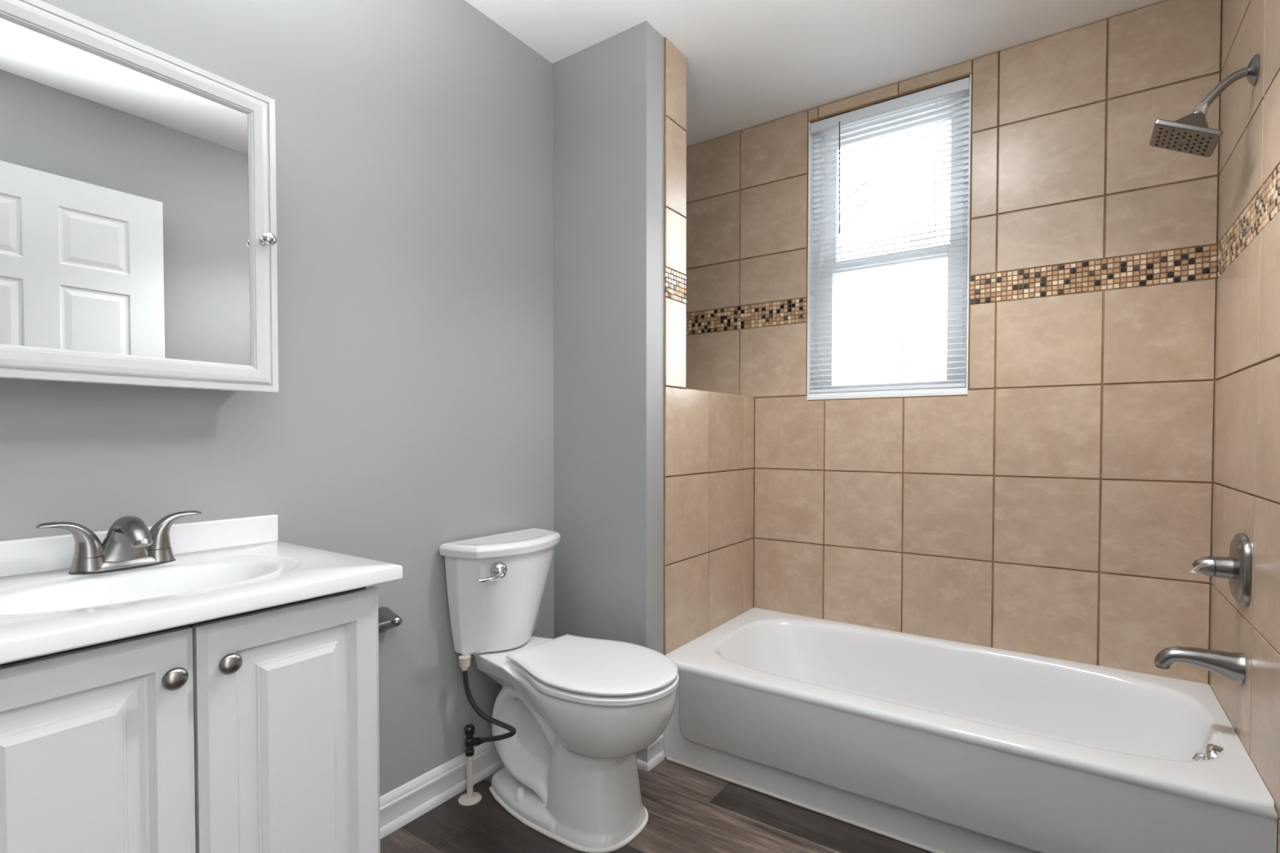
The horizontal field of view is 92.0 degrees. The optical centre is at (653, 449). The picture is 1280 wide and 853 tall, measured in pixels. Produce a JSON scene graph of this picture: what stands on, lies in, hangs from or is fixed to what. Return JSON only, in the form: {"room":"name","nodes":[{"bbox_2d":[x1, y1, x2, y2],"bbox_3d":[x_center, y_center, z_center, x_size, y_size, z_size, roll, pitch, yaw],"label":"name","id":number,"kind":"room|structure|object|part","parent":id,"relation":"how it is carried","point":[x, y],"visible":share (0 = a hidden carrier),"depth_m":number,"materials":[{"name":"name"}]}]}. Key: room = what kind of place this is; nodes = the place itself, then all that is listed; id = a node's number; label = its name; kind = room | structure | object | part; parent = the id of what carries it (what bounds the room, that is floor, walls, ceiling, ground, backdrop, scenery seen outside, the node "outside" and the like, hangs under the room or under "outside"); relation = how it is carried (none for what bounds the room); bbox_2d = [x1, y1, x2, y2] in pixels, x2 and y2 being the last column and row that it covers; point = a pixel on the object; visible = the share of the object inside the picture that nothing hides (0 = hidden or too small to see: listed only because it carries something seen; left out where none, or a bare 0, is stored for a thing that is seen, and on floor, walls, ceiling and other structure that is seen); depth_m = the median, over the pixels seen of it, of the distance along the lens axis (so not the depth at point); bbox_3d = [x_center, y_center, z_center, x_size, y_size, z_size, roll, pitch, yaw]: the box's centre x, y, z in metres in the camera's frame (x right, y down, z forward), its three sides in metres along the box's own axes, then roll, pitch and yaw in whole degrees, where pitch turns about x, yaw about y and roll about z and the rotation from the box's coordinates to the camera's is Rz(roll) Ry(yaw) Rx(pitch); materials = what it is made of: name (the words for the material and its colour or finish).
{"room":"bathroom","nodes":[
{"label":"bathroom","id":0,"kind":"room"},
{"bbox_2d":[0,0,554,796],"bbox_3d":[-0.803,-0.110,1.711,0.100,2.556,3.380,1,1,34],"label":"wall","id":1,"kind":"structure","parent":0,"point":[411,415],"depth_m":1.69,"materials":[{"name":"grey paint"}]},
{"bbox_2d":[0,0,278,393],"bbox_3d":[-1.021,-0.443,1.149,0.157,0.643,0.566,1,1,34],"label":"medicine cabinet","id":2,"kind":"object","parent":1,"relation":"attached to","point":[138,195],"visible":1,"depth_m":1.15,"materials":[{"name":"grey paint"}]},
{"bbox_3d":[-0.829,-0.451,1.325,0.035,0.028,0.028,1,1,34],"label":"knob","id":3,"kind":"part","parent":2,"relation":"part of","materials":[{"name":"silver metal"}]},
{"bbox_2d":[0,514,278,577],"bbox_3d":[-1.078,0.191,1.201,0.020,0.064,0.644,1,1,34],"label":"backsplash","id":4,"kind":"structure","parent":1,"relation":"attached to","point":[24,556],"depth_m":1.30,"materials":[{"name":"white stone"}]},
{"bbox_2d":[377,607,402,632],"bbox_3d":[-0.765,0.472,1.618,0.088,0.068,0.228,1,1,34],"label":"toilet paper holder","id":5,"kind":"object","parent":1,"relation":"attached to","point":[388,620],"visible":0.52,"depth_m":1.67,"materials":[{"name":"silver metal"}]},
{"bbox_2d":[552,20,754,655],"bbox_3d":[0.037,-0.176,2.487,0.422,2.456,0.823,1,1,34],"label":"wall","id":6,"kind":"structure","parent":0,"point":[653,474],"depth_m":2.15,"materials":[{"name":"grey paint"}]},
{"bbox_2d":[379,733,665,839],"bbox_3d":[-0.441,1.014,1.794,0.434,0.106,1.067,1,1,34],"label":"baseboard","id":7,"kind":"structure","parent":6,"relation":"attached to","point":[402,805],"depth_m":1.86,"materials":[{"name":"white wood"}]},
{"bbox_2d":[380,757,932,852],"bbox_3d":[0.038,1.130,1.151,2.150,0.100,3.407,1,1,34],"label":"floor","id":8,"kind":"structure","parent":0,"point":[689,810],"depth_m":1.75,"materials":[{"name":"brown wood"}]},
{"bbox_2d":[0,585,380,852],"bbox_3d":[-0.881,0.668,1.076,0.498,0.826,0.610,1,1,34],"label":"vanity cabinet","id":9,"kind":"object","parent":8,"relation":"on","point":[257,731],"visible":0.93,"depth_m":0.96,"materials":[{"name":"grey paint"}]},
{"bbox_3d":[-0.794,0.625,0.831,0.026,0.698,0.300,1,1,34],"label":"door","id":10,"kind":"part","parent":9,"relation":"part of","materials":[{"name":"grey paint"}]},
{"bbox_3d":[-0.707,0.337,0.909,0.028,0.033,0.033,1,1,34],"label":"knob","id":11,"kind":"part","parent":9,"relation":"part of","materials":[{"name":"silver metal"}]},
{"bbox_2d":[0,514,402,664],"bbox_3d":[-0.876,0.257,1.066,0.507,0.190,0.646,1,1,34],"label":"sink","id":12,"kind":"object","parent":9,"relation":"in","point":[228,566],"visible":0.8,"depth_m":1.09,"materials":[{"name":"white ceramic"}]},
{"bbox_2d":[35,510,201,574],"bbox_3d":[-0.976,0.174,1.153,0.133,0.098,0.245,1,1,34],"label":"faucet","id":13,"kind":"object","parent":12,"relation":"on","point":[128,543],"visible":1,"depth_m":1.15,"materials":[{"name":"silver metal"}]},
{"bbox_3d":[-1.051,0.162,1.112,0.043,0.070,0.093,1,1,34],"label":"handle","id":14,"kind":"part","parent":13,"relation":"part of","materials":[{"name":"silver metal"}]},
{"bbox_3d":[-1.008,0.213,1.176,0.053,0.016,0.156,1,1,34],"label":"plate","id":15,"kind":"part","parent":13,"relation":"part of","materials":[{"name":"silver metal"}]},
{"bbox_3d":[-0.977,0.169,1.154,0.127,0.089,0.112,1,1,34],"label":"spout","id":16,"kind":"part","parent":13,"relation":"part of","materials":[{"name":"silver metal"}]},
{"bbox_3d":[-0.966,0.160,1.238,0.043,0.070,0.093,1,1,34],"label":"handle","id":17,"kind":"part","parent":13,"relation":"part of","materials":[{"name":"silver metal"}]},
{"bbox_3d":[-0.666,0.335,0.968,0.028,0.033,0.033,1,1,34],"label":"knob","id":18,"kind":"part","parent":9,"relation":"part of","materials":[{"name":"silver metal"}]},
{"bbox_3d":[-0.623,0.620,1.085,0.026,0.698,0.302,1,1,34],"label":"door","id":19,"kind":"part","parent":9,"relation":"part of","materials":[{"name":"grey paint"}]},
{"bbox_2d":[458,654,515,805],"bbox_3d":[-0.503,0.844,1.834,0.206,0.444,0.072,1,1,34],"label":"water supply valve","id":20,"kind":"object","parent":8,"relation":"on","point":[471,797],"visible":1,"depth_m":1.86,"materials":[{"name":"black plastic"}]},
{"bbox_2d":[439,528,679,852],"bbox_3d":[-0.251,0.675,1.820,0.709,0.787,0.424,1,1,34],"label":"toilet","id":21,"kind":"object","parent":8,"relation":"on","point":[580,709],"visible":0.99,"depth_m":1.77,"materials":[{"name":"white ceramic"}]},
{"bbox_3d":[-0.463,0.366,1.770,0.025,0.022,0.087,1,1,38],"label":"lever arm","id":22,"kind":"part","parent":21,"relation":"part of","materials":[{"name":"silver metal"}]},
{"bbox_3d":[-0.456,0.354,1.819,0.045,0.045,0.051,-1,1,-33],"label":"flush lever","id":23,"kind":"part","parent":21,"relation":"part of","materials":[{"name":"silver metal"}]},
{"bbox_3d":[-0.451,0.467,1.961,0.177,0.312,0.379,1,1,34],"label":"tank","id":24,"kind":"part","parent":21,"relation":"part of","materials":[{"name":"white ceramic"}]},
{"bbox_3d":[-0.448,0.297,1.956,0.200,0.036,0.403,1,1,34],"label":"tank lid","id":25,"kind":"part","parent":21,"relation":"part of","materials":[{"name":"white ceramic"}]},
{"bbox_3d":[-0.234,0.848,1.822,0.650,0.436,0.357,1,1,34],"label":"bowl","id":26,"kind":"part","parent":21,"relation":"part of","materials":[{"name":"white ceramic"}]},
{"bbox_3d":[-0.167,0.611,1.774,0.503,0.016,0.370,1,1,34],"label":"seat lid","id":27,"kind":"part","parent":21,"relation":"part of","materials":[{"name":"white plastic"}]},
{"bbox_3d":[-0.159,0.636,1.770,0.490,0.017,0.376,1,1,34],"label":"seat","id":28,"kind":"part","parent":21,"relation":"part of","materials":[{"name":"white plastic"}]},
{"bbox_2d":[662,607,1277,852],"bbox_3d":[0.853,0.887,1.992,1.508,0.354,0.756,1,1,34],"label":"bathtub","id":29,"kind":"object","parent":8,"relation":"on","point":[931,744],"visible":0.99,"depth_m":1.78,"materials":[{"name":"white ceramic"}]},
{"bbox_3d":[1.343,0.758,1.522,0.026,0.024,0.016,1,1,34],"label":"trip lever","id":30,"kind":"part","parent":29,"relation":"part of","materials":[{"name":"silver metal"}]},
{"bbox_3d":[1.366,0.756,1.506,0.046,0.071,0.068,1,1,34],"label":"overflow plate","id":31,"kind":"part","parent":29,"relation":"part of","materials":[{"name":"silver metal"}]},
{"bbox_2d":[465,0,1166,146],"bbox_3d":[0.047,-1.436,1.110,2.150,0.120,3.380,1,1,34],"label":"ceiling","id":32,"kind":"structure","parent":0,"point":[750,63],"depth_m":2.07,"materials":[{"name":"white paint"}]},
{"bbox_2d":[685,0,1222,684],"bbox_3d":[0.987,-0.174,2.439,2.050,2.456,0.168,1,1,34],"label":"wall","id":33,"kind":"structure","parent":0,"point":[1060,506],"depth_m":2.13,"materials":[{"name":"brown tile"}]},
{"bbox_2d":[807,74,971,399],"bbox_3d":[0.932,-0.778,2.460,0.602,1.147,0.158,1,1,34],"label":"window","id":34,"kind":"structure","parent":33,"relation":"in","point":[962,390],"depth_m":2.48,"materials":[{"name":"white plastic"}]},
{"bbox_3d":[0.906,-0.219,2.433,0.594,0.018,0.059,1,1,34],"label":"sill","id":35,"kind":"part","parent":34,"relation":"part of","materials":[{"name":"white plastic"}]},
{"bbox_2d":[809,77,969,393],"bbox_3d":[0.898,-0.789,2.410,0.588,1.114,0.035,1,1,34],"label":"window blind","id":36,"kind":"object","parent":34,"relation":"attached to","point":[961,86],"visible":1,"depth_m":2.39,"materials":[{"name":"white plastic"}]},
{"bbox_3d":[0.739,-0.777,2.507,0.001,1.070,0.001,1,1,34],"label":"ladder cord","id":37,"kind":"part","parent":36,"relation":"part of","materials":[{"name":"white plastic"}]},
{"bbox_3d":[0.898,-0.239,2.424,0.584,0.013,0.024,1,1,34],"label":"rail","id":38,"kind":"part","parent":36,"relation":"part of","materials":[{"name":"white plastic"}]},
{"bbox_3d":[1.046,-0.773,2.300,0.001,1.070,0.001,1,1,34],"label":"ladder cord","id":39,"kind":"part","parent":36,"relation":"part of","materials":[{"name":"white fabric"}]},
{"bbox_3d":[0.936,-0.503,2.472,0.542,0.552,0.038,1,1,34],"label":"sash","id":40,"kind":"part","parent":34,"relation":"part of","materials":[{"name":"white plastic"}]},
{"bbox_3d":[0.960,-1.032,2.496,0.542,0.570,0.035,1,1,34],"label":"sash","id":41,"kind":"part","parent":34,"relation":"part of","materials":[{"name":"white plastic"}]},
{"bbox_2d":[1209,0,1279,852],"bbox_3d":[1.517,-0.154,1.498,0.118,2.456,0.806,1,1,34],"label":"wall","id":42,"kind":"structure","parent":0,"point":[1246,486],"depth_m":1.48,"materials":[{"name":"brown tile"}]},
{"bbox_2d":[1154,646,1245,684],"bbox_3d":[1.386,0.540,1.573,0.174,0.080,0.068,1,1,34],"label":"tub spout","id":43,"kind":"object","parent":42,"relation":"attached to","point":[1230,665],"visible":1,"depth_m":1.55,"materials":[{"name":"silver metal"}]},
{"bbox_2d":[1149,53,1260,157],"bbox_3d":[1.363,-0.846,1.536,0.195,0.200,0.140,1,1,34],"label":"shower fixture","id":44,"kind":"object","parent":42,"relation":"attached to","point":[1191,134],"visible":1,"depth_m":1.52,"materials":[{"name":"silver metal"}]},
{"bbox_3d":[1.400,-0.883,1.511,0.101,0.078,0.021,1,1,34],"label":"shower arm","id":45,"kind":"part","parent":44,"relation":"part of","materials":[{"name":"silver metal"}]},
{"bbox_2d":[1190,533,1251,606],"bbox_3d":[1.410,0.295,1.552,0.107,0.176,0.148,1,1,34],"label":"shower valve","id":46,"kind":"object","parent":42,"relation":"attached to","point":[1237,567],"visible":1,"depth_m":1.51,"materials":[{"name":"silver metal"}]},
{"bbox_3d":[1.367,0.294,1.544,0.061,0.025,0.022,0,1,-10],"label":"lever","id":47,"kind":"part","parent":46,"relation":"part of","materials":[{"name":"silver metal"}]},
{"bbox_3d":[1.445,0.295,1.529,0.024,0.176,0.148,1,1,34],"label":"escutcheon plate","id":48,"kind":"part","parent":46,"relation":"part of","materials":[{"name":"silver metal"}]},
{"label":"outside","id":49,"kind":"structure","parent":0,"visible":0},
{"bbox_3d":[9.554,3.935,13.479,32.000,0.200,27.100,1,1,34],"label":"ground","id":50,"kind":"structure","parent":49,"visible":0},
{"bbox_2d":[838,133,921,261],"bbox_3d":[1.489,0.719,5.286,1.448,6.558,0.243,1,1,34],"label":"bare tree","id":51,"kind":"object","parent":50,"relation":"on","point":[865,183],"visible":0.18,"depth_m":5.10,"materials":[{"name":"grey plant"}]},
{"bbox_2d":[867,121,951,383],"bbox_3d":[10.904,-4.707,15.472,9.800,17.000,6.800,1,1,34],"label":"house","id":52,"kind":"structure","parent":50,"relation":"on","point":[940,335],"depth_m":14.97,"materials":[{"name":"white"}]},
{"bbox_3d":[6.308,-2.259,14.944,0.870,1.360,0.100,1,1,34],"label":"casing","id":53,"kind":"part","parent":52,"relation":"part of","materials":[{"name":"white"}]},
{"bbox_3d":[6.451,-5.971,14.773,0.830,2.290,0.100,1,1,34],"label":"casing","id":54,"kind":"part","parent":52,"relation":"part of","materials":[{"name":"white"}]}
]}

